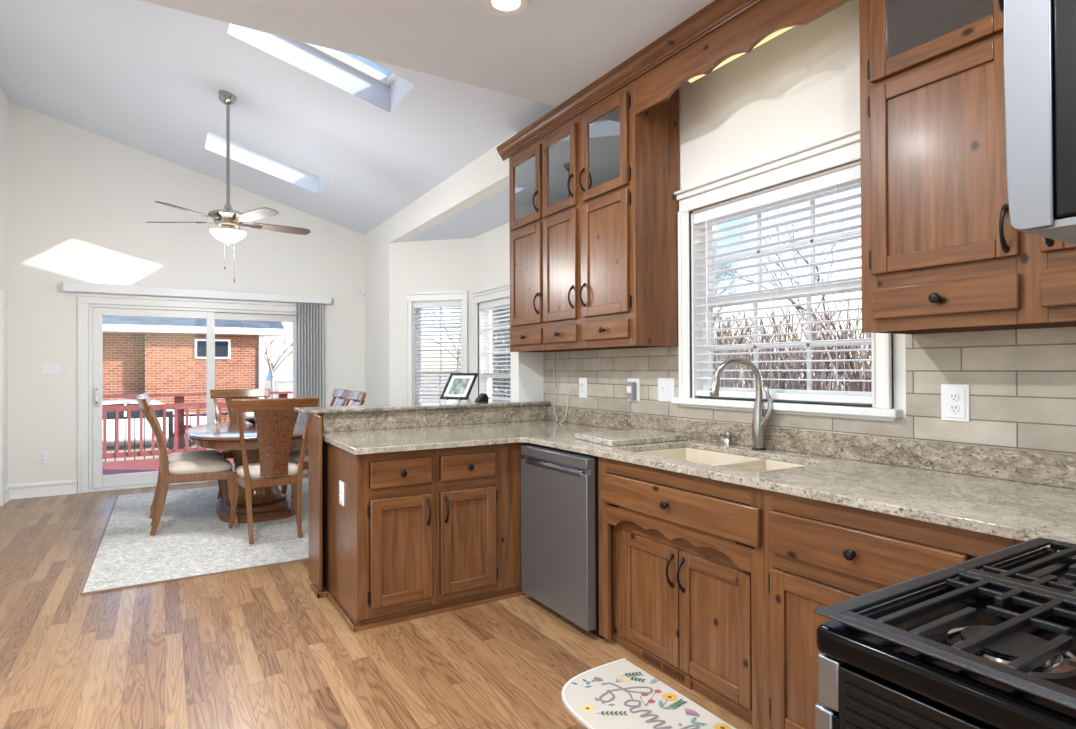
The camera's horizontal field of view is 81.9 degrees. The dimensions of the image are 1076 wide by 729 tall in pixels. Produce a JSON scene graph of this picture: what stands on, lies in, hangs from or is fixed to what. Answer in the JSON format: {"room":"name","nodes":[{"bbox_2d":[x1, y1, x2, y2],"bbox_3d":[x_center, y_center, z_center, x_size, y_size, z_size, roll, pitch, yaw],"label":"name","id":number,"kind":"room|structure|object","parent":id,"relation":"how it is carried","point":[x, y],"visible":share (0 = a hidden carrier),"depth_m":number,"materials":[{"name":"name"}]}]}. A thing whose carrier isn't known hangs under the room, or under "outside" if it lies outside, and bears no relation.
{"room":"kitchen","nodes":[
{"label":"kitchen","id":0,"kind":"room"},
{"bbox_2d":[0,88,7,485],"bbox_3d":[-4.216,-0.752,4.210,0.150,4.200,5.090,0,0,-31],"label":"wall","id":1,"kind":"structure","parent":0,"point":[3,100],"depth_m":6.20,"materials":[{"name":"white paint"}]},
{"bbox_2d":[0,289,4,505],"bbox_3d":[-5.207,0.320,6.031,0.030,2.090,0.150,0,0,-31],"label":"trim","id":2,"kind":"structure","parent":1,"relation":"attached to","point":[2,293],"depth_m":5.97,"materials":[{"name":"white"}]},
{"bbox_2d":[5,485,10,502],"bbox_3d":[-5.304,1.292,6.191,0.026,0.150,0.240,0,0,-31],"label":"baseboard","id":3,"kind":"structure","parent":1,"relation":"attached to","point":[7,487],"depth_m":6.19,"materials":[{"name":"white wood"}]},
{"bbox_2d":[8,101,364,492],"bbox_3d":[-3.878,-0.699,7.296,3.912,4.153,0.150,0,0,-31],"label":"wall","id":4,"kind":"structure","parent":0,"point":[81,201],"depth_m":6.71,"materials":[{"name":"white paint"}]},
{"bbox_2d":[8,479,76,498],"bbox_3d":[-5.127,1.292,6.423,0.570,0.150,0.026,0,0,-31],"label":"baseboard","id":5,"kind":"structure","parent":4,"relation":"attached to","point":[62,487],"depth_m":6.42,"materials":[{"name":"white wood"}]},
{"bbox_2d":[37,451,47,463],"bbox_3d":[-5.137,0.964,6.427,0.083,0.138,0.013,0,0,-31],"label":"wall outlet","id":6,"kind":"object","parent":4,"relation":"attached to","point":[42,456],"visible":1,"depth_m":6.42,"materials":[{"name":"white plastic"}]},
{"bbox_2d":[40,363,60,375],"bbox_3d":[-5.086,0.050,6.465,0.172,0.129,0.016,0,0,-31],"label":"light switch","id":7,"kind":"object","parent":4,"relation":"attached to","point":[45,368],"visible":1,"depth_m":6.46,"materials":[{"name":"white plastic"}]},
{"bbox_2d":[78,293,311,493],"bbox_3d":[-3.894,0.305,7.245,2.380,2.125,0.185,0,0,-31],"label":"door","id":8,"kind":"structure","parent":4,"relation":"in","point":[99,304],"depth_m":6.83,"materials":[{"name":"white plastic"}]},
{"bbox_2d":[63,282,330,470],"bbox_3d":[-3.790,0.229,7.165,2.714,2.175,0.080,0,0,-31],"label":"vertical blind","id":9,"kind":"object","parent":4,"relation":"attached to","point":[67,286],"visible":0.81,"depth_m":7.54,"materials":[{"name":"white"}]},
{"bbox_2d":[360,288,365,294],"bbox_3d":[-2.298,-0.952,8.127,0.066,0.085,0.059,0,0,-31],"label":"sensor","id":10,"kind":"object","parent":4,"relation":"attached to","point":[362,290],"visible":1,"depth_m":8.10,"materials":[{"name":"white plastic"}]},
{"bbox_2d":[0,0,556,234],"bbox_3d":[-2.460,-2.284,5.253,4.235,1.363,5.240,0,0,-31],"label":"vault","id":11,"kind":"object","parent":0,"point":[146,77],"visible":0.65,"depth_m":5.14,"materials":[{"name":"white paint"}]},
{"bbox_2d":[145,90,310,281],"bbox_3d":[-2.524,-1.455,5.130,1.238,1.572,1.257,0,0,-31],"label":"ceiling fan","id":12,"kind":"object","parent":11,"relation":"hanging from","point":[230,221],"visible":1,"depth_m":5.04,"materials":[{"name":"silver metal"}]},
{"bbox_2d":[208,131,316,175],"bbox_3d":[-2.816,-2.299,6.457,1.126,0.364,0.550,0,0,-31],"label":"window","id":13,"kind":"structure","parent":11,"relation":"attached to","point":[208,131],"depth_m":6.69,"materials":[{"name":"white plastic"}]},
{"bbox_2d":[296,40,398,87],"bbox_3d":[-1.485,-2.318,4.264,1.125,0.364,0.550,0,0,-31],"label":"window","id":14,"kind":"structure","parent":11,"relation":"attached to","point":[359,64],"depth_m":4.61,"materials":[{"name":"white glass"}]},
{"bbox_2d":[0,474,753,728],"bbox_3d":[-1.752,1.381,1.845,7.300,0.120,11.390,0,0,-31],"label":"floor","id":15,"kind":"structure","parent":0,"point":[255,648],"depth_m":2.84,"materials":[{"name":"brown wood"}]},
{"bbox_2d":[80,478,308,594],"bbox_3d":[-2.409,1.343,5.658,2.552,0.010,3.300,0,0,-31],"label":"area rug","id":16,"kind":"object","parent":15,"relation":"on","point":[190,540],"visible":0.41,"depth_m":4.63,"materials":[{"name":"grey carpet"}]},
{"bbox_2d":[137,393,225,517],"bbox_3d":[-3.239,0.802,5.665,0.713,1.076,0.607,0,0,-31],"label":"dining chair","id":17,"kind":"object","parent":16,"relation":"on","point":[200,454],"visible":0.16,"depth_m":5.59,"materials":[{"name":"brown wood"}]},
{"bbox_2d":[136,396,238,534],"bbox_3d":[-2.891,0.797,5.115,0.713,1.076,0.607,0,0,-31],"label":"dining chair","id":18,"kind":"object","parent":16,"relation":"on","point":[209,469],"visible":0.99,"depth_m":4.95,"materials":[{"name":"brown wood"}]},
{"bbox_2d":[210,389,269,498],"bbox_3d":[-3.131,0.808,6.598,0.607,1.076,0.713,0,0,-31],"label":"dining chair","id":19,"kind":"object","parent":16,"relation":"on","point":[228,394],"visible":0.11,"depth_m":6.79,"materials":[{"name":"brown wood"}]},
{"bbox_2d":[186,421,307,523],"bbox_3d":[-2.602,0.961,5.720,1.120,0.757,1.720,0,0,-31],"label":"dining table","id":20,"kind":"object","parent":16,"relation":"on","point":[269,503],"visible":0.56,"depth_m":5.40,"materials":[{"name":"brown wood"}]},
{"bbox_2d":[244,418,255,424],"bbox_3d":[-2.744,0.557,6.070,0.256,0.058,0.256,0,0,-31],"label":"decorative bowl","id":21,"kind":"object","parent":20,"relation":"on","point":[250,420],"visible":0.38,"depth_m":5.99,"materials":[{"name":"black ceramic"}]},
{"bbox_2d":[228,397,318,543],"bbox_3d":[-2.106,0.792,4.889,0.607,1.076,0.713,0,0,-31],"label":"dining chair","id":22,"kind":"object","parent":16,"relation":"on","point":[275,418],"visible":0.98,"depth_m":4.69,"materials":[{"name":"brown wood"}]},
{"bbox_2d":[281,389,349,491],"bbox_3d":[-2.337,0.803,6.430,0.713,1.076,0.607,0,0,-31],"label":"dining chair","id":23,"kind":"object","parent":16,"relation":"on","point":[341,394],"visible":0.07,"depth_m":6.63,"materials":[{"name":"brown wood"}]},
{"bbox_2d":[282,391,366,515],"bbox_3d":[-2.008,0.798,5.845,0.713,1.076,0.607,0,0,-31],"label":"dining chair","id":24,"kind":"object","parent":16,"relation":"on","point":[358,397],"visible":0.2,"depth_m":5.76,"materials":[{"name":"brown wood"}]},
{"bbox_2d":[308,413,522,597],"bbox_3d":[-0.703,0.815,4.076,1.515,1.032,0.378,0,0,-31],"label":"wall","id":25,"kind":"structure","parent":15,"relation":"on","point":[315,421],"depth_m":3.64,"materials":[{"name":"brown wood"}]},
{"bbox_2d":[294,400,550,413],"bbox_3d":[-0.745,0.289,4.326,1.755,0.022,0.355,0,0,-31],"label":"bar","id":26,"kind":"object","parent":25,"relation":"on","point":[444,405],"visible":1,"depth_m":4.14,"materials":[{"name":"stone"}]},
{"bbox_2d":[440,373,477,403],"bbox_3d":[-0.574,0.169,4.460,0.236,0.214,0.166,0,0,29],"label":"picture frame","id":27,"kind":"object","parent":26,"relation":"on","point":[459,386],"visible":1,"depth_m":4.47,"materials":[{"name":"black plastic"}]},
{"bbox_2d":[448,378,469,393],"bbox_3d":[-0.569,0.157,4.470,0.136,0.113,0.086,0,0,29],"label":"print","id":28,"kind":"object","parent":27,"relation":"on","point":[455,385],"depth_m":4.47},
{"bbox_2d":[475,393,488,401],"bbox_3d":[-0.422,0.247,4.640,0.088,0.062,0.070,0,0,-31],"label":"gadget","id":29,"kind":"object","parent":26,"relation":"on","point":[482,397],"visible":0.99,"depth_m":4.62,"materials":[{"name":"black plastic"}]},
{"bbox_2d":[322,440,531,631],"bbox_3d":[-0.641,0.886,3.680,1.103,0.884,0.898,0,0,-31],"label":"base cabinet","id":30,"kind":"object","parent":15,"relation":"on","point":[415,534],"visible":0.93,"depth_m":3.29,"materials":[{"name":"brown wood"}]},
{"bbox_2d":[339,480,343,505],"bbox_3d":[-1.055,0.690,3.321,0.013,0.125,0.090,0,0,-31],"label":"wall outlet","id":31,"kind":"object","parent":30,"relation":"attached to","point":[341,484],"visible":1,"depth_m":3.30,"materials":[{"name":"white plastic"}]},
{"bbox_2d":[322,420,1075,551],"bbox_3d":[0.398,0.416,2.482,1.658,0.030,4.050,0,0,-31],"label":"countertop","id":32,"kind":"structure","parent":30,"relation":"on","point":[1021,511],"depth_m":2.16,"materials":[{"name":"stone"}]},
{"bbox_2d":[560,384,581,422],"bbox_3d":[0.224,0.275,4.309,0.079,0.279,0.165,0,0,-34],"label":"power cord","id":33,"kind":"object","parent":32,"relation":"on","point":[577,384],"visible":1,"depth_m":4.36,"materials":[{"name":"beige plastic"}]},
{"bbox_2d":[575,429,687,445],"bbox_3d":[0.499,0.391,3.364,0.554,0.030,0.395,0,0,-31],"label":"cutting board","id":34,"kind":"object","parent":32,"relation":"on","point":[640,436],"visible":1,"depth_m":3.26,"materials":[{"name":"stone"}]},
{"bbox_2d":[323,405,1075,488],"bbox_3d":[0.417,0.342,2.512,1.634,0.119,4.060,0,0,-31],"label":"granite upstand","id":35,"kind":"object","parent":32,"relation":"on","point":[1051,469],"visible":0.91,"depth_m":2.80,"materials":[{"name":"beige stone"}]},
{"bbox_2d":[611,447,806,505],"bbox_3d":[0.785,0.529,2.764,0.495,0.196,0.855,0,0,-31],"label":"sink","id":36,"kind":"object","parent":32,"relation":"in","point":[738,462],"visible":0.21,"depth_m":2.96,"materials":[{"name":"beige ceramic"}]},
{"bbox_2d":[720,431,732,445],"bbox_3d":[0.940,0.366,3.084,0.066,0.072,0.047,0,0,-31],"label":"soap dispenser","id":37,"kind":"object","parent":32,"relation":"on","point":[728,435],"visible":1,"depth_m":3.07,"materials":[{"name":"silver metal"}]},
{"bbox_2d":[710,358,773,449],"bbox_3d":[0.951,0.185,2.914,0.302,0.433,0.086,0,0,-2],"label":"kitchen faucet","id":38,"kind":"object","parent":32,"relation":"on","point":[760,421],"visible":1,"depth_m":2.90,"materials":[{"name":"silver metal"}]},
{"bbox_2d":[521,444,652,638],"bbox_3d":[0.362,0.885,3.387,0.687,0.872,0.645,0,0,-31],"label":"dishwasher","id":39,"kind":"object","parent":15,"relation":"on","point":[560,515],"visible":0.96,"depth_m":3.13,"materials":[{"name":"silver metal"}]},
{"bbox_2d":[561,658,735,728],"bbox_3d":[0.389,1.308,2.323,0.447,0.010,0.760,0,0,-31],"label":"kitchen mat","id":40,"kind":"object","parent":15,"relation":"on","point":[619,694],"visible":1,"depth_m":2.39,"materials":[{"name":"beige fabric"}]},
{"bbox_2d":[598,457,765,728],"bbox_3d":[0.798,0.873,2.710,0.718,0.884,0.965,0,0,-31],"label":"base cabinet","id":41,"kind":"object","parent":15,"relation":"on","point":[682,573],"visible":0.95,"depth_m":2.49,"materials":[{"name":"brown wood"}]},
{"bbox_2d":[639,646,691,689],"bbox_3d":[0.537,1.288,2.646,0.011,0.055,0.320,0,0,-31],"label":"vent grille","id":42,"kind":"object","parent":41,"relation":"attached to","point":[661,664],"depth_m":2.63,"materials":[{"name":"brown wood"}]},
{"bbox_2d":[765,490,1023,728],"bbox_3d":[1.336,0.864,1.811,0.724,0.884,1.140,0,0,-31],"label":"base cabinet","id":43,"kind":"object","parent":15,"relation":"on","point":[822,554],"visible":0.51,"depth_m":1.96,"materials":[{"name":"brown wood"}]},
{"bbox_2d":[814,538,1075,728],"bbox_3d":[0.915,0.823,0.851,0.763,0.918,0.708,0,0,-31],"label":"gas range","id":44,"kind":"object","parent":15,"relation":"on","point":[987,641],"visible":1,"depth_m":0.87,"materials":[{"name":"black metal"}]},
{"bbox_2d":[140,0,714,105],"bbox_3d":[-0.684,-1.714,-0.378,6.840,0.170,6.430,0,0,-31],"label":"ceiling","id":45,"kind":"structure","parent":0,"point":[548,52],"depth_m":2.99,"materials":[{"name":"white paint"}]},
{"bbox_2d":[484,0,527,15],"bbox_3d":[-0.142,-1.607,2.755,0.200,0.008,0.200,0,0,-31],"label":"recessed light","id":46,"kind":"object","parent":45,"relation":"in","point":[499,7],"visible":1,"depth_m":2.78,"materials":[{"name":"white"}]},
{"bbox_2d":[389,238,472,403],"bbox_3d":[-1.227,-0.096,7.207,1.037,2.900,0.120,0,0,14],"label":"wall","id":47,"kind":"structure","parent":0,"point":[433,265],"depth_m":7.20,"materials":[{"name":"white paint"}]},
{"bbox_2d":[405,290,467,403],"bbox_3d":[-1.147,0.074,7.173,0.825,1.820,0.205,0,0,14],"label":"window","id":48,"kind":"structure","parent":47,"relation":"in","point":[438,296],"depth_m":7.18,"materials":[{"name":"white wood"}]},
{"bbox_2d":[414,301,460,402],"bbox_3d":[-1.152,0.101,7.155,0.580,1.640,0.068,0,0,14],"label":"window blind","id":49,"kind":"object","parent":48,"relation":"attached to","point":[437,305],"visible":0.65,"depth_m":7.17,"materials":[{"name":"white plastic"}]},
{"bbox_2d":[364,131,534,404],"bbox_3d":[-1.193,-0.271,6.492,0.140,3.260,4.290,0,0,-31],"label":"wall","id":50,"kind":"structure","parent":0,"point":[487,175],"depth_m":6.59,"materials":[{"name":"white paint"}]},
{"bbox_2d":[406,186,508,241],"bbox_3d":[-0.609,-1.500,6.231,0.593,0.120,2.700,0,0,-31],"label":"ceiling","id":51,"kind":"structure","parent":0,"point":[492,212],"depth_m":6.24,"materials":[{"name":"white paint"}]},
{"bbox_2d":[472,223,509,400],"bbox_3d":[-0.296,-0.105,6.405,0.120,2.900,1.513,0,0,-31],"label":"wall","id":52,"kind":"structure","parent":0,"point":[490,249],"depth_m":6.62,"materials":[{"name":"white paint"}]},
{"bbox_2d":[472,284,510,400],"bbox_3d":[-0.290,0.084,6.370,0.205,1.780,1.475,0,0,-31],"label":"window","id":53,"kind":"structure","parent":52,"relation":"in","point":[498,293],"depth_m":6.80,"materials":[{"name":"white"}]},
{"bbox_2d":[480,298,510,400],"bbox_3d":[-0.305,0.120,6.361,0.068,1.586,1.230,0,0,-31],"label":"window blind","id":54,"kind":"object","parent":53,"relation":"attached to","point":[505,302],"visible":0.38,"depth_m":6.61,"materials":[{"name":"white plastic"}]},
{"bbox_2d":[535,352,542,420],"bbox_3d":[0.047,-0.268,4.805,0.243,3.200,0.120,0,0,-31],"label":"wall","id":55,"kind":"structure","parent":0,"point":[538,355],"depth_m":4.71,"materials":[{"name":"white paint"}]},
{"bbox_2d":[548,0,1071,488],"bbox_3d":[1.947,-0.247,1.729,0.160,3.100,7.350,0,0,-31],"label":"wall","id":56,"kind":"structure","parent":0,"point":[799,88],"depth_m":2.92,"materials":[{"name":"white paint"}]},
{"bbox_2d":[509,80,678,351],"bbox_3d":[0.267,-0.845,3.976,0.376,1.498,1.407,0,0,-31],"label":"upper cabinet","id":57,"kind":"object","parent":56,"relation":"attached to","point":[594,206],"visible":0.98,"depth_m":3.56,"materials":[{"name":"brown wood"}]},
{"bbox_2d":[553,352,558,422],"bbox_3d":[0.131,0.163,4.497,0.041,0.507,0.178,0,0,-1],"label":"lamp cord","id":58,"kind":"object","parent":57,"relation":"hanging from","point":[553,352],"visible":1,"depth_m":4.54,"materials":[{"name":"beige plastic"}]},
{"bbox_2d":[497,0,763,160],"bbox_3d":[0.673,-1.567,2.991,0.060,0.092,3.685,0,0,-31],"label":"crown molding","id":59,"kind":"structure","parent":57,"relation":"attached to","point":[717,13],"depth_m":3.25,"materials":[{"name":"brown wood"}]},
{"bbox_2d":[635,0,851,115],"bbox_3d":[0.847,-1.431,2.781,0.022,0.188,1.248,0,0,-31],"label":"valance board","id":60,"kind":"object","parent":57,"relation":"attached to","point":[745,31],"visible":1,"depth_m":2.77,"materials":[{"name":"brown wood"}]},
{"bbox_2d":[688,74,704,82],"bbox_3d":[0.815,-1.429,3.104,0.060,0.021,0.108,0,0,-31],"label":"light","id":61,"kind":"object","parent":56,"relation":"attached to","point":[693,79],"depth_m":3.12,"materials":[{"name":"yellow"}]},
{"bbox_2d":[713,53,744,70],"bbox_3d":[0.921,-1.430,2.928,0.060,0.020,0.187,0,0,-31],"label":"light","id":62,"kind":"object","parent":56,"relation":"attached to","point":[731,58],"depth_m":2.94,"materials":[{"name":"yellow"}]},
{"bbox_2d":[753,26,793,48],"bbox_3d":[1.049,-1.432,2.716,0.060,0.022,0.207,0,0,-31],"label":"light","id":63,"kind":"object","parent":56,"relation":"attached to","point":[764,40],"depth_m":2.73,"materials":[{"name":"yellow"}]},
{"bbox_2d":[671,128,902,420],"bbox_3d":[1.149,-0.368,2.991,0.205,1.195,1.243,0,0,-31],"label":"window","id":64,"kind":"structure","parent":56,"relation":"in","point":[842,149],"depth_m":3.10,"materials":[{"name":"white"}]},
{"bbox_2d":[694,164,871,403],"bbox_3d":[1.131,-0.332,2.980,0.068,1.000,0.998,0,0,-31],"label":"window blind","id":65,"kind":"object","parent":64,"relation":"attached to","point":[851,175],"visible":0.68,"depth_m":2.92,"materials":[{"name":"white plastic"}]},
{"bbox_2d":[543,327,1075,454],"bbox_3d":[1.108,0.077,2.960,0.008,0.444,4.130,0,0,-31],"label":"tiled wall","id":66,"kind":"structure","parent":56,"relation":"attached to","point":[1022,382],"depth_m":2.29,"materials":[{"name":"beige tile"}]},
{"bbox_2d":[579,378,586,397],"bbox_3d":[0.309,0.160,4.268,0.013,0.138,0.093,0,0,-31],"label":"wall outlet","id":67,"kind":"object","parent":66,"relation":"attached to","point":[582,388],"visible":1,"depth_m":4.26,"materials":[{"name":"white plastic"}]},
{"bbox_2d":[627,378,639,401],"bbox_3d":[0.585,0.155,3.809,0.013,0.140,0.115,0,0,-31],"label":"wall outlet","id":68,"kind":"object","parent":66,"relation":"attached to","point":[637,380],"visible":0.52,"depth_m":3.77,"materials":[{"name":"white plastic"}]},
{"bbox_2d":[626,382,635,399],"bbox_3d":[0.569,0.162,3.790,0.034,0.107,0.060,0,0,-31],"label":"plug","id":69,"kind":"object","parent":68,"relation":"attached to","point":[630,386],"visible":1,"depth_m":3.77,"materials":[{"name":"grey plastic"}]},
{"bbox_2d":[658,378,674,401],"bbox_3d":[0.732,0.145,3.561,0.016,0.136,0.136,0,0,-31],"label":"light switch","id":70,"kind":"object","parent":66,"relation":"attached to","point":[666,386],"visible":0.92,"depth_m":3.55,"materials":[{"name":"white plastic"}]},
{"bbox_2d":[941,384,969,421],"bbox_3d":[1.518,0.139,2.259,0.013,0.134,0.094,0,0,-31],"label":"wall outlet","id":71,"kind":"object","parent":66,"relation":"attached to","point":[955,398],"visible":1,"depth_m":2.25,"materials":[{"name":"white plastic"}]},
{"bbox_2d":[949,392,958,400],"bbox_3d":[1.516,0.118,2.257,0.006,0.033,0.033,0,0,-31],"label":"socket","id":72,"kind":"object","parent":71,"relation":"attached to","point":[953,396],"depth_m":2.26,"materials":[{"name":"white plastic"}]},
{"bbox_2d":[949,404,958,412],"bbox_3d":[1.516,0.160,2.257,0.006,0.033,0.033,0,0,-31],"label":"socket","id":73,"kind":"object","parent":71,"relation":"attached to","point":[953,408],"depth_m":2.26,"materials":[{"name":"white plastic"}]},
{"bbox_2d":[859,0,1075,334],"bbox_3d":[1.518,-0.867,1.897,0.376,1.495,0.950,0,0,-31],"label":"upper cabinet","id":74,"kind":"object","parent":56,"relation":"attached to","point":[941,252],"visible":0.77,"depth_m":2.00,"materials":[{"name":"brown wood"}]},
{"bbox_3d":[1.483,-0.252,0.697,2.020,3.100,0.140,0,0,-31],"label":"wall","id":75,"kind":"structure","parent":0,"visible":0},
{"bbox_2d":[1003,0,1075,244],"bbox_3d":[0.972,-0.354,0.751,0.760,0.415,0.468,0,0,-31],"label":"microwave","id":76,"kind":"object","parent":75,"relation":"attached to","point":[1039,57],"visible":1,"depth_m":0.69,"materials":[{"name":"silver metal"}]},
{"label":"outside","id":77,"kind":"structure","parent":0,"visible":0},
{"bbox_2d":[103,373,850,461],"bbox_3d":[1.630,2.883,65.154,370.000,0.200,410.000,0,0,-31],"label":"ground","id":78,"kind":"structure","parent":77,"point":[267,384],"depth_m":46.50,"materials":[{"name":"white snow"}]},
{"bbox_2d":[103,399,215,446],"bbox_3d":[-12.328,1.800,18.941,4.414,1.470,1.790,0,0,-31],"label":"parked car","id":79,"kind":"object","parent":78,"relation":"on","point":[111,422],"visible":0.16,"depth_m":18.27,"materials":[{"name":"white paint"}]},
{"bbox_2d":[105,411,227,461],"bbox_3d":[-7.105,1.691,12.288,8.500,1.550,0.070,0,0,-31],"label":"metal fence","id":80,"kind":"object","parent":78,"relation":"on","point":[170,415],"visible":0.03,"depth_m":12.16,"materials":[{"name":"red metal"}]},
{"bbox_2d":[103,458,233,474],"bbox_3d":[-4.798,1.502,8.747,7.600,0.040,3.282,0,0,-31],"label":"deck","id":81,"kind":"object","parent":78,"relation":"on","point":[140,465],"visible":0.02,"depth_m":9.05,"materials":[{"name":"red wood"}]},
{"bbox_2d":[103,391,292,458],"bbox_3d":[-6.598,0.983,9.603,5.400,1.025,0.235,0,0,-31],"label":"deck railing","id":82,"kind":"object","parent":81,"relation":"on","point":[178,406],"visible":0.33,"depth_m":9.88,"materials":[{"name":"red wood"}]},
{"bbox_2d":[103,316,284,422],"bbox_3d":[-20.929,-0.514,24.197,19.100,6.250,10.160,0,0,-31],"label":"brick house","id":83,"kind":"structure","parent":78,"relation":"on","point":[149,355],"depth_m":23.32,"materials":[{"name":"red"}]},
{"bbox_2d":[264,322,292,397],"bbox_3d":[-14.473,-0.709,36.245,5.966,6.755,7.427,0,0,14],"label":"bare tree","id":84,"kind":"object","parent":78,"relation":"on","point":[272,365],"visible":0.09,"depth_m":36.91,"materials":[{"name":"plant"}]},
{"bbox_2d":[267,361,292,397],"bbox_3d":[-16.954,1.252,44.060,3.800,2.950,3.800,0,0,-31],"label":"garden shed","id":85,"kind":"object","parent":78,"relation":"on","point":[283,376],"visible":0.2,"depth_m":42.37,"materials":[{"name":"white"}]},
{"bbox_2d":[422,307,459,401],"bbox_3d":[-3.030,-0.447,23.488,4.680,5.950,3.089,0,-1,-42],"label":"bare tree","id":86,"kind":"object","parent":78,"relation":"on","point":[445,329],"visible":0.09,"depth_m":22.90,"materials":[{"name":"plant"}]},
{"bbox_2d":[733,273,755,309],"bbox_3d":[3.778,-0.504,16.168,3.906,5.914,3.919,0,0,20],"label":"bare tree","id":87,"kind":"object","parent":78,"relation":"on","point":[740,273],"visible":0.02,"depth_m":16.53,"materials":[{"name":"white plant"}]},
{"bbox_2d":[737,208,861,387],"bbox_3d":[7.002,-0.915,14.453,6.392,6.683,4.347,-1,0,38],"label":"bare tree","id":88,"kind":"object","parent":78,"relation":"on","point":[798,308],"visible":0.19,"depth_m":14.89,"materials":[{"name":"brown plant"}]},
{"bbox_2d":[729,297,871,391],"bbox_3d":[2.327,0.812,10.724,2.114,3.205,9.395,0,0,-29],"label":"hedge","id":89,"kind":"object","parent":78,"relation":"on","point":[862,375],"visible":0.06,"depth_m":8.08,"materials":[{"name":"brown plant"}]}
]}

